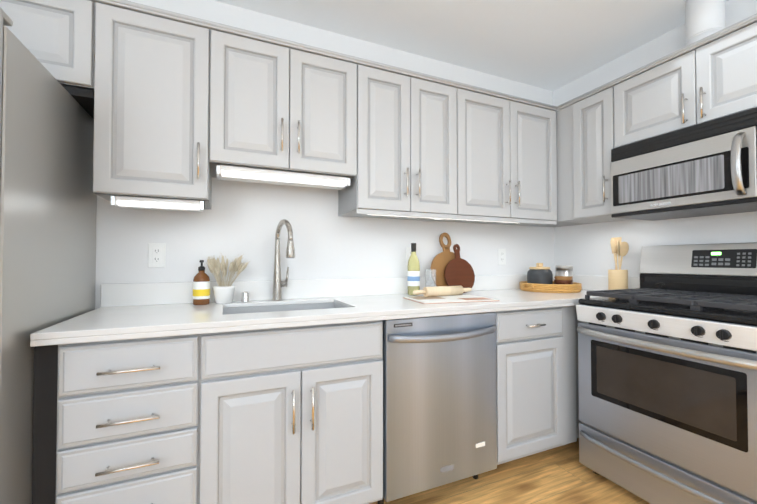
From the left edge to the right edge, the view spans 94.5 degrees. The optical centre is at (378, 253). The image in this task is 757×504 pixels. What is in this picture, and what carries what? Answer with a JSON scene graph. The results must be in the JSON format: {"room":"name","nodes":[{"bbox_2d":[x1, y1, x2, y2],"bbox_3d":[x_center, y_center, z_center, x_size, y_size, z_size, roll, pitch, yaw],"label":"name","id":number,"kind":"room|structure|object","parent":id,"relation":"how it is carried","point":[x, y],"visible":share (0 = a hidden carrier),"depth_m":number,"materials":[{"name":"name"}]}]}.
{"room":"kitchen","nodes":[
{"label":"kitchen","id":0,"kind":"room"},
{"bbox_2d":[95,0,554,308],"bbox_3d":[-0.486,-0.072,2.002,4.250,2.470,0.100,0,-1,-24],"label":"wall","id":1,"kind":"structure","parent":0,"point":[238,219],"depth_m":1.97,"materials":[{"name":"paint"}]},
{"bbox_2d":[0,0,95,107],"bbox_3d":[-1.605,-0.821,1.290,0.978,0.363,0.326,0,-1,-24],"label":"upper cabinet","id":2,"kind":"object","parent":1,"relation":"attached to","point":[61,34],"depth_m":1.30,"materials":[{"name":"grey paint"}]},
{"bbox_2d":[84,0,215,211],"bbox_3d":[-0.971,-0.614,1.563,0.401,0.768,0.326,0,-1,-24],"label":"upper cabinet","id":3,"kind":"object","parent":1,"relation":"attached to","point":[181,110],"depth_m":1.41,"materials":[{"name":"grey paint"}]},
{"bbox_2d":[148,243,165,266],"bbox_3d":[-1.069,0.007,1.686,0.072,0.116,0.008,0,-1,-24],"label":"electrical outlet","id":4,"kind":"object","parent":1,"relation":"attached to","point":[156,254],"visible":1,"depth_m":1.68,"materials":[{"name":"plastic"}]},
{"bbox_2d":[212,22,359,189],"bbox_3d":[-0.479,-0.692,1.779,0.673,0.603,0.326,0,-1,-24],"label":"upper cabinet","id":5,"kind":"object","parent":1,"relation":"attached to","point":[285,112],"depth_m":1.62,"materials":[{"name":"grey paint"}]},
{"bbox_2d":[336,58,459,220],"bbox_3d":[0.109,-0.605,2.034,0.610,0.768,0.326,0,-1,-24],"label":"upper cabinet","id":6,"kind":"object","parent":1,"relation":"attached to","point":[410,120],"depth_m":1.88,"materials":[{"name":"grey paint"}]},
{"bbox_2d":[406,247,410,264],"bbox_3d":[0.209,0.017,2.243,0.072,0.116,0.008,0,-1,-24],"label":"electrical outlet","id":7,"kind":"object","parent":1,"relation":"attached to","point":[408,252],"visible":0.38,"depth_m":2.23,"materials":[{"name":"plastic"}]},
{"bbox_2d":[436,83,559,225],"bbox_3d":[0.755,-0.601,2.316,0.799,0.768,0.326,0,-1,-24],"label":"upper cabinet","id":8,"kind":"object","parent":1,"relation":"attached to","point":[508,142],"depth_m":2.15,"materials":[{"name":"grey paint"}]},
{"bbox_2d":[498,249,505,264],"bbox_3d":[0.898,0.022,2.544,0.072,0.116,0.008,0,-1,-24],"label":"electrical outlet","id":9,"kind":"object","parent":1,"relation":"attached to","point":[501,256],"visible":1,"depth_m":2.54,"materials":[{"name":"plastic"}]},
{"bbox_2d":[214,0,728,90],"bbox_3d":[0.454,-1.394,-0.129,4.250,0.100,4.800,0,-1,-24],"label":"ceiling","id":10,"kind":"structure","parent":0,"point":[552,45],"depth_m":2.02,"materials":[{"name":"paint"}]},
{"bbox_2d":[685,0,725,45],"bbox_3d":[1.660,-1.141,1.778,0.151,0.338,0.151,0,-1,-24],"label":"vent duct","id":11,"kind":"object","parent":10,"relation":"attached to","point":[704,18],"visible":0.62,"depth_m":1.73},
{"bbox_2d":[369,438,649,503],"bbox_3d":[0.454,1.175,-0.174,4.250,0.100,4.800,0,-1,-24],"label":"floor","id":12,"kind":"structure","parent":0,"point":[562,474],"depth_m":1.73,"materials":[{"name":"brown wood"}]},
{"bbox_2d":[0,7,96,503],"bbox_3d":[-1.524,0.248,1.004,0.913,1.795,0.849,0,-1,-24],"label":"refrigerator","id":13,"kind":"object","parent":12,"relation":"on","point":[48,203],"visible":0.86,"depth_m":1.06,"materials":[{"name":"metal"}]},
{"bbox_2d":[32,333,219,503],"bbox_3d":[-0.930,0.714,1.400,0.493,0.876,0.616,0,-1,-24],"label":"base cabinet","id":14,"kind":"object","parent":12,"relation":"on","point":[129,421],"depth_m":1.12,"materials":[{"name":"grey paint"}]},
{"bbox_2d":[378,312,496,503],"bbox_3d":[0.197,0.724,1.847,0.597,0.872,0.666,0,-1,-24],"label":"dishwasher","id":15,"kind":"object","parent":12,"relation":"on","point":[439,403],"visible":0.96,"depth_m":1.58,"materials":[{"name":"silver metal"}]},
{"bbox_2d":[496,306,567,464],"bbox_3d":[0.680,0.726,2.102,0.477,0.876,0.616,0,-1,-24],"label":"base cabinet","id":16,"kind":"object","parent":12,"relation":"on","point":[532,344],"depth_m":1.82,"materials":[{"name":"grey paint"}]},
{"bbox_2d":[568,306,581,443],"bbox_3d":[1.201,0.730,2.340,0.669,0.876,0.596,0,-1,-24],"label":"base cabinet","id":17,"kind":"object","parent":12,"relation":"on","point":[573,390],"depth_m":1.97,"materials":[{"name":"grey paint"}]},
{"bbox_2d":[30,274,639,346],"bbox_3d":[0.190,0.214,1.883,2.894,0.142,0.641,0,-1,-24],"label":"countertop","id":18,"kind":"structure","parent":17,"relation":"on","point":[125,311],"depth_m":1.62,"materials":[{"name":"white stone"}]},
{"bbox_2d":[193,260,209,304],"bbox_3d":[-0.848,0.136,1.675,0.074,0.212,0.077,0,-1,-24],"label":"soap bottle","id":19,"kind":"object","parent":18,"relation":"on","point":[201,287],"visible":1,"depth_m":1.65,"materials":[{"name":"brown glass"}]},
{"bbox_2d":[206,253,247,303],"bbox_3d":[-0.747,0.119,1.737,0.206,0.249,0.246,0,-1,-24],"label":"plant pot","id":20,"kind":"object","parent":18,"relation":"on","point":[223,293],"visible":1,"depth_m":1.70,"materials":[{"name":"white ceramic"}]},
{"bbox_2d":[241,291,249,301],"bbox_3d":[-0.676,0.217,1.778,0.042,0.053,0.042,0,-1,-24],"label":"air gap cap","id":21,"kind":"object","parent":18,"relation":"on","point":[245,296],"visible":0.96,"depth_m":1.76,"materials":[{"name":"silver metal"}]},
{"bbox_2d":[272,219,294,300],"bbox_3d":[-0.486,0.034,1.782,0.089,0.420,0.221,0,-1,-24],"label":"faucet","id":22,"kind":"object","parent":18,"relation":"on","point":[278,284],"visible":1,"depth_m":1.83,"materials":[{"name":"silver metal"}]},
{"bbox_2d":[223,302,346,314],"bbox_3d":[-0.428,0.413,1.643,0.617,0.298,0.422,0,-1,-24],"label":"sink","id":23,"kind":"object","parent":18,"relation":"in","point":[257,309],"visible":0.08,"depth_m":1.81,"materials":[{"name":"metal"}]},
{"bbox_2d":[407,243,419,294],"bbox_3d":[0.215,0.092,2.136,0.077,0.316,0.077,0,-1,-24],"label":"wine bottle","id":24,"kind":"object","parent":18,"relation":"on","point":[413,277],"visible":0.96,"depth_m":2.11,"materials":[{"name":"glass"}]},
{"bbox_2d":[425,269,435,286],"bbox_3d":[0.315,0.172,2.113,0.068,0.155,0.068,0,-1,-24],"label":"tumbler","id":25,"kind":"object","parent":18,"relation":"on","point":[433,278],"visible":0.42,"depth_m":2.10,"materials":[{"name":"clear glass"}]},
{"bbox_2d":[430,233,454,285],"bbox_3d":[0.448,0.056,2.260,0.270,0.397,0.018,0,-13,-24],"label":"cutting board","id":26,"kind":"object","parent":18,"relation":"on","point":[440,261],"visible":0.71,"depth_m":2.23,"materials":[{"name":"brown wood"}]},
{"bbox_2d":[403,295,499,303],"bbox_3d":[0.382,0.242,1.884,0.430,0.008,0.280,0,-1,-18],"label":"magazine","id":27,"kind":"object","parent":18,"relation":"on","point":[445,299],"visible":0.88,"depth_m":1.82,"materials":[{"name":"paper"}]},
{"bbox_2d":[413,285,471,296],"bbox_3d":[0.369,0.212,1.988,0.414,0.054,0.054,1,-1,-28],"label":"rolling pin","id":28,"kind":"object","parent":27,"relation":"on","point":[441,291],"visible":1,"depth_m":1.96,"materials":[{"name":"brown wood"}]},
{"bbox_2d":[444,244,474,292],"bbox_3d":[0.512,0.094,2.227,0.224,0.317,0.016,0,-11,-24],"label":"cutting board","id":29,"kind":"object","parent":18,"relation":"on","point":[458,271],"visible":0.85,"depth_m":2.22,"materials":[{"name":"brown wood"}]},
{"bbox_2d":[519,281,581,292],"bbox_3d":[1.187,0.227,2.427,0.412,0.056,0.388,0,-1,-24],"label":"wooden tray","id":30,"kind":"object","parent":18,"relation":"on","point":[575,287],"visible":0.9,"depth_m":2.27,"materials":[{"name":"brown wood"}]},
{"bbox_2d":[527,263,552,283],"bbox_3d":[1.136,0.156,2.463,0.164,0.182,0.164,0,-1,-24],"label":"canister","id":31,"kind":"object","parent":30,"relation":"on","point":[539,273],"visible":0.69,"depth_m":2.40,"materials":[{"name":"ceramic"}]},
{"bbox_2d":[554,276,572,283],"bbox_3d":[1.246,0.200,2.358,0.116,0.090,0.116,0,-1,-24],"label":"bowls","id":32,"kind":"object","parent":30,"relation":"on","point":[562,280],"visible":0.58,"depth_m":2.32,"materials":[{"name":"brown wood"}]},
{"bbox_2d":[555,265,572,283],"bbox_3d":[1.306,0.165,2.461,0.109,0.164,0.109,0,-1,-24],"label":"glass jar","id":33,"kind":"object","parent":30,"relation":"on","point":[565,270],"visible":0.54,"depth_m":2.42,"materials":[{"name":"clear glass"}]},
{"bbox_2d":[608,237,628,289],"bbox_3d":[1.524,0.072,2.227,0.104,0.359,0.104,0,-1,-24],"label":"utensil crock","id":34,"kind":"object","parent":18,"relation":"on","point":[617,279],"visible":0.83,"depth_m":2.21,"materials":[{"name":"brown wood"}]},
{"bbox_2d":[576,242,756,503],"bbox_3d":[1.481,0.551,1.643,0.716,1.211,0.762,0,-1,-24],"label":"range","id":35,"kind":"object","parent":12,"relation":"on","point":[667,368],"visible":1,"depth_m":1.54,"materials":[{"name":"silver metal"}]},
{"bbox_2d":[553,0,756,276],"bbox_3d":[2.356,-0.095,0.678,0.100,2.470,4.600,0,-1,-24],"label":"wall","id":36,"kind":"structure","parent":0,"point":[584,249],"depth_m":2.21,"materials":[{"name":"paint"}]},
{"bbox_2d":[556,81,632,223],"bbox_3d":[1.424,-0.602,2.238,0.360,0.768,0.388,0,-1,-24],"label":"upper cabinet","id":37,"kind":"object","parent":36,"relation":"attached to","point":[585,123],"depth_m":2.16,"materials":[{"name":"grey paint"}]},
{"bbox_2d":[612,14,756,147],"bbox_3d":[1.654,-0.798,1.715,0.360,0.393,0.760,0,-1,-24],"label":"upper cabinet","id":38,"kind":"object","parent":36,"relation":"attached to","point":[713,77],"depth_m":1.66,"materials":[{"name":"grey paint"}]},
{"bbox_2d":[611,107,756,220],"bbox_3d":[1.611,-0.401,1.690,0.454,0.387,0.754,0,-1,-24],"label":"microwave","id":39,"kind":"object","parent":38,"relation":"attached to","point":[708,168],"visible":0.96,"depth_m":1.64,"materials":[{"name":"silver metal"}]}
]}

